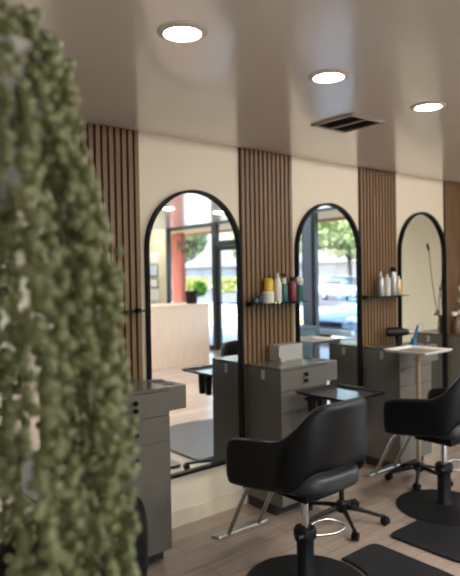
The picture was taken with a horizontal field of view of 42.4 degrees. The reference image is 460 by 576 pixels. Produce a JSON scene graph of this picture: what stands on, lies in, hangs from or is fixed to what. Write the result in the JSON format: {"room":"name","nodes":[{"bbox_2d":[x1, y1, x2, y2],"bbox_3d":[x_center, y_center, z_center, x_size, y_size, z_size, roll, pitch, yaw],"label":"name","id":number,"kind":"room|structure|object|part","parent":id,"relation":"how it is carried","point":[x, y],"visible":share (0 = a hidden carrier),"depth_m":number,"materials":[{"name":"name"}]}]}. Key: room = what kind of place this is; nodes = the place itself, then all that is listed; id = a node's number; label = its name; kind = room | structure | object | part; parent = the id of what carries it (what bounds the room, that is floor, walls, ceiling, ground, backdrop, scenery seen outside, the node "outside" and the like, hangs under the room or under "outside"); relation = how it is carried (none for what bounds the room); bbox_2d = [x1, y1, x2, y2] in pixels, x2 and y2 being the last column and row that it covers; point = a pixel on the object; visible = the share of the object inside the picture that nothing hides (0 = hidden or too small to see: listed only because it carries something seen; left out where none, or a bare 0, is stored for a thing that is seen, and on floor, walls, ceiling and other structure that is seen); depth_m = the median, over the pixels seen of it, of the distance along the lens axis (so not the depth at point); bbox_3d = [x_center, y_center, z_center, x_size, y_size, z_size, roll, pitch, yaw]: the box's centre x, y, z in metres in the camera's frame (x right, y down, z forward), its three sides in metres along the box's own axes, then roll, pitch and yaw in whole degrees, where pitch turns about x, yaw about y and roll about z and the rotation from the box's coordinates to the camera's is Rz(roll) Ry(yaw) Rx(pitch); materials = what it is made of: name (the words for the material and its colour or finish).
{"room":"salon","nodes":[
{"label":"salon","id":0,"kind":"room"},
{"bbox_2d":[0,126,443,542],"bbox_3d":[-0.188,-0.006,3.840,10.600,3.150,0.100,-2,2,-40],"label":"wall","id":1,"kind":"structure","parent":0,"point":[168,165],"depth_m":3.87,"materials":[{"name":"beige paint"}]},
{"bbox_2d":[0,203,65,524],"bbox_3d":[-1.180,0.305,2.936,0.737,1.770,0.034,-2,2,-40],"label":"arched mirror","id":2,"kind":"object","parent":1,"relation":"attached to","point":[27,468],"visible":0.02,"depth_m":3.06,"materials":[{"name":"black mirror"}]},
{"bbox_2d":[61,122,142,464],"bbox_3d":[-0.706,0.239,3.334,0.493,2.298,0.022,-2,2,-40],"label":"panel","id":3,"kind":"object","parent":1,"relation":"attached to","point":[114,158],"visible":0.3,"depth_m":3.40,"materials":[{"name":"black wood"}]},
{"bbox_2d":[135,308,140,312],"bbox_3d":[-0.668,0.137,3.270,0.485,0.028,0.125,-2,2,-40],"label":"glass shelf","id":4,"kind":"object","parent":3,"relation":"attached to","point":[137,310],"visible":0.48,"depth_m":3.43,"materials":[{"name":"black glass"}]},
{"bbox_2d":[144,190,244,478],"bbox_3d":[-0.205,0.271,3.741,0.737,1.770,0.034,-2,2,-40],"label":"arched mirror","id":5,"kind":"object","parent":1,"relation":"attached to","point":[193,271],"visible":0.97,"depth_m":3.75,"materials":[{"name":"black mirror"}]},
{"bbox_2d":[238,147,293,488],"bbox_3d":[0.269,0.204,4.140,0.493,2.298,0.022,-2,2,-40],"label":"panel","id":6,"kind":"object","parent":1,"relation":"attached to","point":[264,178],"visible":0.54,"depth_m":4.10,"materials":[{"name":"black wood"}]},
{"bbox_2d":[247,301,296,305],"bbox_3d":[0.325,0.103,4.090,0.485,0.028,0.125,-2,2,-40],"label":"glass shelf","id":7,"kind":"object","parent":6,"relation":"attached to","point":[294,302],"visible":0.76,"depth_m":3.98,"materials":[{"name":"black glass"}]},
{"bbox_2d":[251,298,259,303],"bbox_3d":[0.170,0.085,3.955,0.054,0.034,0.054,-2,2,-40],"label":"tub","id":8,"kind":"object","parent":7,"relation":"on","point":[253,300],"visible":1,"depth_m":3.93,"materials":[{"name":"teal plastic"}]},
{"bbox_2d":[257,295,262,302],"bbox_3d":[0.205,0.073,3.977,0.042,0.056,0.042,-2,2,-40],"label":"jar","id":9,"kind":"object","parent":7,"relation":"on","point":[260,297],"visible":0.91,"depth_m":3.96,"materials":[{"name":"teal plastic"}]},
{"bbox_2d":[262,292,273,302],"bbox_3d":[0.256,0.063,3.981,0.084,0.075,0.084,-2,2,-40],"label":"jar","id":10,"kind":"object","parent":7,"relation":"on","point":[268,297],"visible":1,"depth_m":3.94,"materials":[{"name":"grey plastic"}]},
{"bbox_2d":[264,278,273,291],"bbox_3d":[0.265,-0.002,4.072,0.068,0.200,0.068,-2,2,-40],"label":"jar","id":11,"kind":"object","parent":10,"relation":"on","point":[268,282],"visible":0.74,"depth_m":4.04,"materials":[{"name":"yellow plastic"}]},
{"bbox_2d":[274,273,281,301],"bbox_3d":[0.328,-0.003,4.079,0.054,0.200,0.054,-2,2,-40],"label":"bottle","id":12,"kind":"object","parent":7,"relation":"on","point":[277,283],"visible":1,"depth_m":4.06,"materials":[{"name":"grey plastic"}]},
{"bbox_2d":[280,274,287,301],"bbox_3d":[0.374,-0.002,4.116,0.054,0.195,0.052,-2,2,-40],"label":"spray bottle","id":13,"kind":"object","parent":7,"relation":"on","point":[284,285],"visible":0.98,"depth_m":4.10,"materials":[{"name":"teal plastic"}]},
{"bbox_2d":[288,277,296,300],"bbox_3d":[0.439,0.007,4.170,0.060,0.172,0.060,-2,2,-40],"label":"bottle","id":14,"kind":"object","parent":7,"relation":"on","point":[292,283],"visible":1,"depth_m":4.15,"materials":[{"name":"red plastic"}]},
{"bbox_2d":[295,276,303,300],"bbox_3d":[0.492,0.004,4.207,0.060,0.175,0.060,-2,2,-40],"label":"bottle","id":15,"kind":"object","parent":7,"relation":"on","point":[300,289],"visible":0.89,"depth_m":4.18,"materials":[{"name":"teal plastic"}]},
{"bbox_2d":[171,459,365,528],"bbox_3d":[-0.167,1.420,3.796,10.500,0.100,0.014,-2,2,-40],"label":"baseboard","id":16,"kind":"structure","parent":1,"relation":"attached to","point":[205,509],"depth_m":3.80,"materials":[{"name":"beige paint"}]},
{"bbox_2d":[294,203,362,403],"bbox_3d":[0.770,0.237,4.547,0.737,1.770,0.034,-2,2,-40],"label":"arched mirror","id":17,"kind":"object","parent":1,"relation":"attached to","point":[327,245],"visible":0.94,"depth_m":4.56,"materials":[{"name":"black mirror"}]},
{"bbox_2d":[358,167,396,386],"bbox_3d":[1.244,0.170,4.945,0.493,2.298,0.022,-2,2,-40],"label":"panel","id":18,"kind":"object","parent":1,"relation":"attached to","point":[376,188],"visible":0.62,"depth_m":4.91,"materials":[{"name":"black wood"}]},
{"bbox_3d":[1.282,0.069,4.881,0.485,0.028,0.125,-2,2,-40],"label":"glass shelf","id":19,"kind":"object","parent":18,"relation":"attached to","visible":0},
{"bbox_2d":[377,271,384,295],"bbox_3d":[1.227,-0.035,4.827,0.064,0.200,0.064,-2,2,-40],"label":"bottle","id":20,"kind":"object","parent":19,"relation":"on","point":[380,280],"visible":1,"depth_m":4.80,"materials":[{"name":"silver metal"}]},
{"bbox_2d":[384,274,390,295],"bbox_3d":[1.295,-0.025,4.884,0.054,0.175,0.054,-2,2,-40],"label":"bottle","id":21,"kind":"object","parent":19,"relation":"on","point":[387,278],"visible":0.92,"depth_m":4.86,"materials":[{"name":"grey plastic"}]},
{"bbox_2d":[390,267,397,294],"bbox_3d":[1.355,-0.055,4.920,0.070,0.232,0.070,-2,2,-40],"label":"bottle","id":22,"kind":"object","parent":19,"relation":"on","point":[393,275],"visible":0.96,"depth_m":4.89,"materials":[{"name":"silver metal"}]},
{"bbox_2d":[397,276,401,294],"bbox_3d":[1.411,-0.021,4.967,0.048,0.160,0.048,-2,2,-40],"label":"bottle","id":23,"kind":"object","parent":19,"relation":"on","point":[399,279],"visible":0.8,"depth_m":4.95,"materials":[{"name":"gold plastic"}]},
{"bbox_2d":[397,212,447,388],"bbox_3d":[1.744,0.203,5.352,0.737,1.770,0.034,-2,2,-40],"label":"arched mirror","id":24,"kind":"object","parent":1,"relation":"attached to","point":[421,246],"visible":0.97,"depth_m":5.38,"materials":[{"name":"black mirror"}]},
{"bbox_2d":[443,181,459,356],"bbox_3d":[2.219,0.136,5.751,0.493,2.298,0.022,-2,2,-40],"label":"panel","id":25,"kind":"object","parent":1,"relation":"attached to","point":[451,190],"visible":0.48,"depth_m":5.65,"materials":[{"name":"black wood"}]},
{"bbox_2d":[0,0,459,182],"bbox_3d":[2.199,-0.925,-0.423,8.900,0.100,9.500,-2,2,-40],"label":"ceiling","id":26,"kind":"structure","parent":0,"point":[245,84],"depth_m":2.49,"materials":[{"name":"paint"}]},
{"bbox_2d":[0,0,140,575],"bbox_3d":[-0.264,-0.216,0.592,0.331,1.281,0.344,-1,1,-8],"label":"hanging plant","id":27,"kind":"object","parent":26,"relation":"hanging from","point":[32,61],"visible":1,"depth_m":0.56,"materials":[{"name":"green plant"}]},
{"bbox_3d":[-0.266,-0.157,0.597,0.172,0.150,0.172,-2,2,-40],"label":"pot","id":28,"kind":"part","parent":27,"relation":"part of","materials":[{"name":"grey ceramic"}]},
{"bbox_2d":[157,21,207,42],"bbox_3d":[-0.166,-0.887,2.067,0.176,0.010,0.176,-2,2,-40],"label":"recessed light","id":29,"kind":"object","parent":26,"relation":"in","point":[178,31],"visible":1,"depth_m":2.05,"materials":[{"name":"white plastic"}]},
{"bbox_2d":[164,27,200,39],"bbox_3d":[-0.166,-0.889,2.067,0.128,0.005,0.128,-2,2,-40],"label":"diffuser","id":30,"kind":"object","parent":29,"relation":"attached to","point":[170,33],"depth_m":2.07,"materials":[{"name":"white plastic"}]},
{"bbox_2d":[308,69,348,82],"bbox_3d":[0.425,-0.907,2.554,0.176,0.010,0.176,-2,2,-40],"label":"recessed light","id":31,"kind":"object","parent":26,"relation":"in","point":[327,75],"visible":1,"depth_m":2.54,"materials":[{"name":"white"}]},
{"bbox_2d":[314,73,343,81],"bbox_3d":[0.425,-0.909,2.554,0.128,0.005,0.128,-2,2,-40],"label":"diffuser","id":32,"kind":"object","parent":31,"relation":"attached to","point":[318,77],"depth_m":2.56,"materials":[{"name":"white plastic"}]},
{"bbox_2d":[311,113,384,132],"bbox_3d":[0.667,-0.929,3.358,0.296,0.012,0.296,-2,2,-40],"label":"ceiling vent","id":33,"kind":"object","parent":26,"relation":"in","point":[351,122],"visible":1,"depth_m":3.35,"materials":[{"name":"black metal"}]},
{"bbox_2d":[410,101,445,111],"bbox_3d":[1.016,-0.928,3.043,0.176,0.010,0.176,-2,2,-40],"label":"recessed light","id":34,"kind":"object","parent":26,"relation":"in","point":[429,105],"visible":1,"depth_m":3.03,"materials":[{"name":"white"}]},
{"bbox_2d":[415,104,440,109],"bbox_3d":[1.016,-0.930,3.043,0.128,0.005,0.128,-2,2,-40],"label":"diffuser","id":35,"kind":"object","parent":34,"relation":"attached to","point":[419,106],"depth_m":3.03,"materials":[{"name":"white plastic"}]},
{"bbox_2d":[147,443,459,575],"bbox_3d":[2.856,1.553,0.142,10.500,0.100,9.500,-2,2,-40],"label":"floor","id":36,"kind":"structure","parent":0,"point":[193,552],"depth_m":3.54,"materials":[{"name":"brown wood"}]},
{"bbox_2d":[0,491,147,575],"bbox_3d":[-0.657,1.092,2.212,0.612,0.842,0.826,-2,2,-33],"label":"chair","id":37,"kind":"object","parent":36,"relation":"on","point":[140,545],"visible":0.16,"depth_m":2.00,"materials":[{"name":"black leather"}]},
{"bbox_2d":[67,378,185,563],"bbox_3d":[-0.543,1.011,3.222,0.559,0.955,0.365,-2,2,-40],"label":"base cabinet","id":38,"kind":"object","parent":36,"relation":"on","point":[151,401],"visible":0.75,"depth_m":3.14,"materials":[{"name":"grey laminate"}]},
{"bbox_3d":[-0.603,0.544,3.185,0.437,0.018,0.339,-2,2,-40],"label":"panel","id":39,"kind":"part","parent":38,"relation":"part of","materials":[{"name":"grey laminate"}]},
{"bbox_3d":[-0.499,0.622,3.063,0.435,0.128,0.018,-2,2,-40],"label":"drawer","id":40,"kind":"part","parent":38,"relation":"part of","materials":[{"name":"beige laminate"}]},
{"bbox_3d":[-0.497,0.756,3.066,0.435,0.134,0.018,-2,2,-40],"label":"drawer","id":41,"kind":"part","parent":38,"relation":"part of","materials":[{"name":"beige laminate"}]},
{"bbox_3d":[-0.491,1.122,3.074,0.435,0.589,0.018,-2,2,-40],"label":"door","id":42,"kind":"part","parent":38,"relation":"part of","materials":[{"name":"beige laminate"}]},
{"bbox_2d":[211,397,367,575],"bbox_3d":[0.302,0.997,3.030,0.612,0.964,0.826,-2,2,-40],"label":"chair","id":43,"kind":"object","parent":36,"relation":"on","point":[323,456],"visible":1,"depth_m":2.75,"materials":[{"name":"black leather"}]},
{"bbox_3d":[0.099,1.158,3.101,0.029,0.365,0.341,-2,2,-42],"label":"footrest arm","id":44,"kind":"part","parent":43,"relation":"part of","materials":[{"name":"silver metal"}]},
{"bbox_3d":[0.057,1.346,3.318,0.360,0.035,0.075,-2,2,-40],"label":"footrest plate","id":45,"kind":"part","parent":43,"relation":"part of","materials":[{"name":"silver metal"}]},
{"bbox_3d":[0.269,1.153,3.241,0.029,0.365,0.341,-2,2,-42],"label":"footrest arm","id":46,"kind":"part","parent":43,"relation":"part of","materials":[{"name":"silver metal"}]},
{"bbox_3d":[0.340,1.220,2.899,0.040,0.036,0.035,-2,2,-40],"label":"lock knob","id":47,"kind":"part","parent":43,"relation":"part of","materials":[{"name":"black plastic"}]},
{"bbox_3d":[0.378,1.462,2.958,0.612,0.036,0.612,-2,2,-40],"label":"plate","id":48,"kind":"part","parent":43,"relation":"part of","materials":[{"name":"black metal"}]},
{"bbox_3d":[0.363,0.988,2.955,0.240,0.050,0.260,-2,2,-40],"label":"seat mount","id":49,"kind":"part","parent":43,"relation":"part of","materials":[{"name":"black metal"}]},
{"bbox_2d":[290,463,358,496],"bbox_3d":[0.354,0.901,2.963,0.456,0.104,0.535,-2,2,-40],"label":"seat cushion","id":50,"kind":"object","parent":43,"relation":"on","point":[332,481],"depth_m":2.71,"materials":[{"name":"black leather"}]},
{"bbox_3d":[0.492,1.223,3.031,0.226,0.056,0.104,-2,2,-40],"label":"pump lever","id":51,"kind":"part","parent":43,"relation":"part of","materials":[{"name":"silver metal"}]},
{"bbox_2d":[245,356,336,515],"bbox_3d":[0.438,0.977,4.032,0.559,0.955,0.365,-2,2,-40],"label":"base cabinet","id":52,"kind":"object","parent":36,"relation":"on","point":[274,409],"visible":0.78,"depth_m":3.85,"materials":[{"name":"beige laminate"}]},
{"bbox_2d":[261,370,264,378],"bbox_3d":[0.214,0.562,3.850,0.004,0.060,0.030,-2,2,-40],"label":"socket","id":53,"kind":"object","parent":52,"relation":"attached to","point":[262,371],"depth_m":3.85,"materials":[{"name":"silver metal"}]},
{"bbox_2d":[269,342,302,361],"bbox_3d":[0.391,0.444,4.147,0.234,0.108,0.100,-2,2,-40],"label":"acrylic organizer","id":54,"kind":"object","parent":52,"relation":"on","point":[289,350],"visible":0.98,"depth_m":4.10,"materials":[{"name":"white"}]},
{"bbox_3d":[0.390,0.394,4.146,0.234,0.008,0.100,-2,2,-40],"label":"lid","id":55,"kind":"part","parent":54,"relation":"part of","materials":[{"name":"white plastic"}]},
{"bbox_3d":[0.378,0.510,3.995,0.437,0.018,0.339,-2,2,-40],"label":"panel","id":56,"kind":"part","parent":52,"relation":"part of","materials":[{"name":"grey laminate"}]},
{"bbox_3d":[0.484,0.722,3.876,0.435,0.134,0.018,-2,2,-40],"label":"drawer","id":57,"kind":"part","parent":52,"relation":"part of","materials":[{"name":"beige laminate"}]},
{"bbox_3d":[0.482,0.587,3.873,0.435,0.128,0.018,-2,2,-40],"label":"drawer","id":58,"kind":"part","parent":52,"relation":"part of","materials":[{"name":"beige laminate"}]},
{"bbox_3d":[0.490,1.087,3.885,0.435,0.589,0.018,-2,2,-40],"label":"door","id":59,"kind":"part","parent":52,"relation":"part of","materials":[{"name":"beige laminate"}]},
{"bbox_2d":[295,383,389,541],"bbox_3d":[0.671,1.048,3.702,0.557,0.819,0.538,-2,2,-40],"label":"trolley","id":60,"kind":"object","parent":36,"relation":"on","point":[337,392],"visible":0.76,"depth_m":3.66,"materials":[{"name":"grey"}]},
{"bbox_3d":[0.600,1.379,3.797,0.034,0.072,0.245,-2,2,-43],"label":"leg","id":61,"kind":"part","parent":60,"relation":"part of","materials":[{"name":"black plastic"}]},
{"bbox_3d":[0.567,1.384,3.635,0.245,0.072,0.034,-2,1,-25],"label":"leg","id":62,"kind":"part","parent":60,"relation":"part of","materials":[{"name":"black plastic"}]},
{"bbox_2d":[295,383,385,401],"bbox_3d":[0.683,0.651,3.677,0.394,0.025,0.394,-2,2,-40],"label":"tray","id":63,"kind":"object","parent":60,"relation":"on","point":[337,392],"depth_m":3.69,"materials":[{"name":"grey"}]},
{"bbox_3d":[0.689,1.011,3.685,0.120,0.695,0.118,-2,2,-40],"label":"post","id":64,"kind":"part","parent":60,"relation":"part of","materials":[{"name":"black plastic"}]},
{"bbox_3d":[0.711,1.383,3.554,0.034,0.072,0.245,-1,1,-7],"label":"leg","id":65,"kind":"part","parent":60,"relation":"part of","materials":[{"name":"black plastic"}]},
{"bbox_3d":[0.764,1.376,3.816,0.034,0.072,0.245,0,1,29],"label":"leg","id":66,"kind":"part","parent":60,"relation":"part of","materials":[{"name":"black plastic"}]},
{"bbox_3d":[0.833,1.379,3.666,0.245,0.072,0.034,-1,1,11],"label":"leg","id":67,"kind":"part","parent":60,"relation":"part of","materials":[{"name":"black plastic"}]},
{"bbox_2d":[341,544,453,575],"bbox_3d":[0.723,1.474,2.540,1.230,0.018,1.175,-2,2,-40],"label":"mat","id":68,"kind":"object","parent":36,"relation":"on","point":[372,559],"visible":1,"depth_m":3.12,"materials":[{"name":"black rubber"}]},
{"bbox_2d":[364,342,437,470],"bbox_3d":[1.415,0.943,4.839,0.559,0.955,0.365,-2,2,-40],"label":"base cabinet","id":69,"kind":"object","parent":36,"relation":"on","point":[392,373],"visible":0.48,"depth_m":4.68,"materials":[{"name":"beige laminate"}]},
{"bbox_3d":[1.355,0.476,4.802,0.437,0.018,0.339,-2,2,-40],"label":"panel","id":70,"kind":"part","parent":69,"relation":"part of","materials":[{"name":"grey laminate"}]},
{"bbox_2d":[385,327,412,344],"bbox_3d":[1.389,0.394,4.866,0.220,0.146,0.078,-1,1,0],"label":"hair dryer","id":71,"kind":"object","parent":69,"relation":"on","point":[396,332],"visible":1,"depth_m":4.84,"materials":[{"name":"black plastic"}]},
{"bbox_3d":[1.375,0.423,4.867,0.055,0.087,0.044,-1,1,0],"label":"handle","id":72,"kind":"part","parent":71,"relation":"part of","materials":[{"name":"black plastic"}]},
{"bbox_3d":[1.460,0.688,4.683,0.435,0.134,0.018,-2,2,-40],"label":"drawer","id":73,"kind":"part","parent":69,"relation":"part of","materials":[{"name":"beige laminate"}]},
{"bbox_3d":[1.458,0.553,4.680,0.435,0.128,0.018,-2,2,-40],"label":"drawer","id":74,"kind":"part","parent":69,"relation":"part of","materials":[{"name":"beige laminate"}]},
{"bbox_3d":[1.466,1.053,4.691,0.435,0.589,0.018,-2,2,-40],"label":"door","id":75,"kind":"part","parent":69,"relation":"part of","materials":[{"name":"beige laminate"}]},
{"bbox_2d":[409,325,423,344],"bbox_3d":[1.526,0.372,4.865,0.129,0.182,0.071,-2,1,-30],"label":"iron","id":76,"kind":"object","parent":69,"relation":"on","point":[413,340],"visible":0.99,"depth_m":4.84,"materials":[{"name":"blue"}]},
{"bbox_3d":[1.517,0.368,4.851,0.057,0.136,0.025,-1,1,-2],"label":"handle","id":77,"kind":"part","parent":76,"relation":"part of","materials":[{"name":"blue"}]},
{"bbox_2d":[362,376,459,525],"bbox_3d":[1.332,0.969,3.973,0.612,0.944,0.826,-2,2,-40],"label":"chair","id":78,"kind":"object","parent":36,"relation":"on","point":[436,418],"visible":1,"depth_m":3.79,"materials":[{"name":"black leather"}]},
{"bbox_3d":[1.087,1.308,4.260,0.360,0.035,0.075,-2,2,-40],"label":"footrest plate","id":79,"kind":"part","parent":78,"relation":"part of","materials":[{"name":"silver metal"}]},
{"bbox_3d":[1.130,1.130,4.044,0.029,0.345,0.341,-2,2,-42],"label":"footrest arm","id":80,"kind":"part","parent":78,"relation":"part of","materials":[{"name":"silver metal"}]},
{"bbox_3d":[1.300,1.124,4.184,0.029,0.345,0.341,-2,2,-42],"label":"footrest arm","id":81,"kind":"part","parent":78,"relation":"part of","materials":[{"name":"silver metal"}]},
{"bbox_3d":[1.408,1.424,3.900,0.612,0.036,0.612,-2,2,-40],"label":"plate","id":82,"kind":"part","parent":78,"relation":"part of","materials":[{"name":"black metal"}]},
{"bbox_3d":[1.394,0.970,3.898,0.240,0.050,0.260,-2,2,-40],"label":"seat mount","id":83,"kind":"part","parent":78,"relation":"part of","materials":[{"name":"black metal"}]},
{"bbox_3d":[1.371,1.182,3.841,0.040,0.036,0.035,-2,2,-40],"label":"lock knob","id":84,"kind":"part","parent":78,"relation":"part of","materials":[{"name":"black plastic"}]},
{"bbox_2d":[435,424,459,439],"bbox_3d":[1.385,0.883,3.905,0.456,0.104,0.535,-2,2,-40],"label":"seat cushion","id":85,"kind":"object","parent":78,"relation":"on","point":[453,430],"depth_m":3.63,"materials":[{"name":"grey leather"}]},
{"bbox_3d":[1.522,1.185,3.973,0.226,0.056,0.104,-2,2,-40],"label":"pump lever","id":86,"kind":"part","parent":78,"relation":"part of","materials":[{"name":"silver metal"}]},
{"bbox_2d":[384,345,452,489],"bbox_3d":[1.417,0.940,4.410,0.473,0.979,0.478,-2,2,-40],"label":"trolley","id":87,"kind":"object","parent":36,"relation":"on","point":[418,466],"visible":0.81,"depth_m":4.40,"materials":[{"name":"beige laminate"}]},
{"bbox_3d":[1.286,1.354,4.425,0.206,0.072,0.034,-1,1,3],"label":"leg","id":88,"kind":"part","parent":87,"relation":"part of","materials":[{"name":"black plastic"}]},
{"bbox_3d":[1.376,1.350,4.534,0.034,0.072,0.206,-1,1,-15],"label":"leg","id":89,"kind":"part","parent":87,"relation":"part of","materials":[{"name":"black plastic"}]},
{"bbox_2d":[384,345,451,355],"bbox_3d":[1.392,0.463,4.397,0.354,0.025,0.354,-2,2,-40],"label":"tray","id":90,"kind":"object","parent":87,"relation":"on","point":[416,350],"depth_m":4.41,"materials":[{"name":"white plastic"}]},
{"bbox_3d":[1.362,1.355,4.305,0.034,0.072,0.206,0,1,21],"label":"leg","id":91,"kind":"part","parent":87,"relation":"part of","materials":[{"name":"black plastic"}]},
{"bbox_3d":[1.399,0.903,4.407,0.120,0.855,0.118,-2,2,-40],"label":"post","id":92,"kind":"part","parent":87,"relation":"part of","materials":[{"name":"beige"}]},
{"bbox_3d":[1.508,1.349,4.482,0.206,0.072,0.034,-2,2,-33],"label":"leg","id":93,"kind":"part","parent":87,"relation":"part of","materials":[{"name":"black plastic"}]},
{"bbox_3d":[1.500,1.352,4.341,0.206,0.072,0.034,0,2,39],"label":"leg","id":94,"kind":"part","parent":87,"relation":"part of","materials":[{"name":"black plastic"}]},
{"bbox_2d":[391,520,459,562],"bbox_3d":[1.773,1.436,3.459,1.280,0.018,1.115,-2,2,-40],"label":"mat","id":95,"kind":"object","parent":36,"relation":"on","point":[443,541],"visible":1,"depth_m":3.42,"materials":[{"name":"black rubber"}]},
{"bbox_2d":[448,334,459,387],"bbox_3d":[2.391,0.909,5.646,0.559,0.955,0.365,-2,2,-40],"label":"base cabinet","id":96,"kind":"object","parent":36,"relation":"on","point":[453,340],"visible":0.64,"depth_m":5.56,"materials":[{"name":"beige laminate"}]},
{"bbox_2d":[451,265,459,334],"bbox_3d":[2.144,0.002,5.557,0.134,0.870,0.215,0,2,37],"label":"flower vase","id":97,"kind":"object","parent":96,"relation":"on","point":[456,319],"visible":1,"depth_m":5.54,"materials":[{"name":"brown"}]}
]}

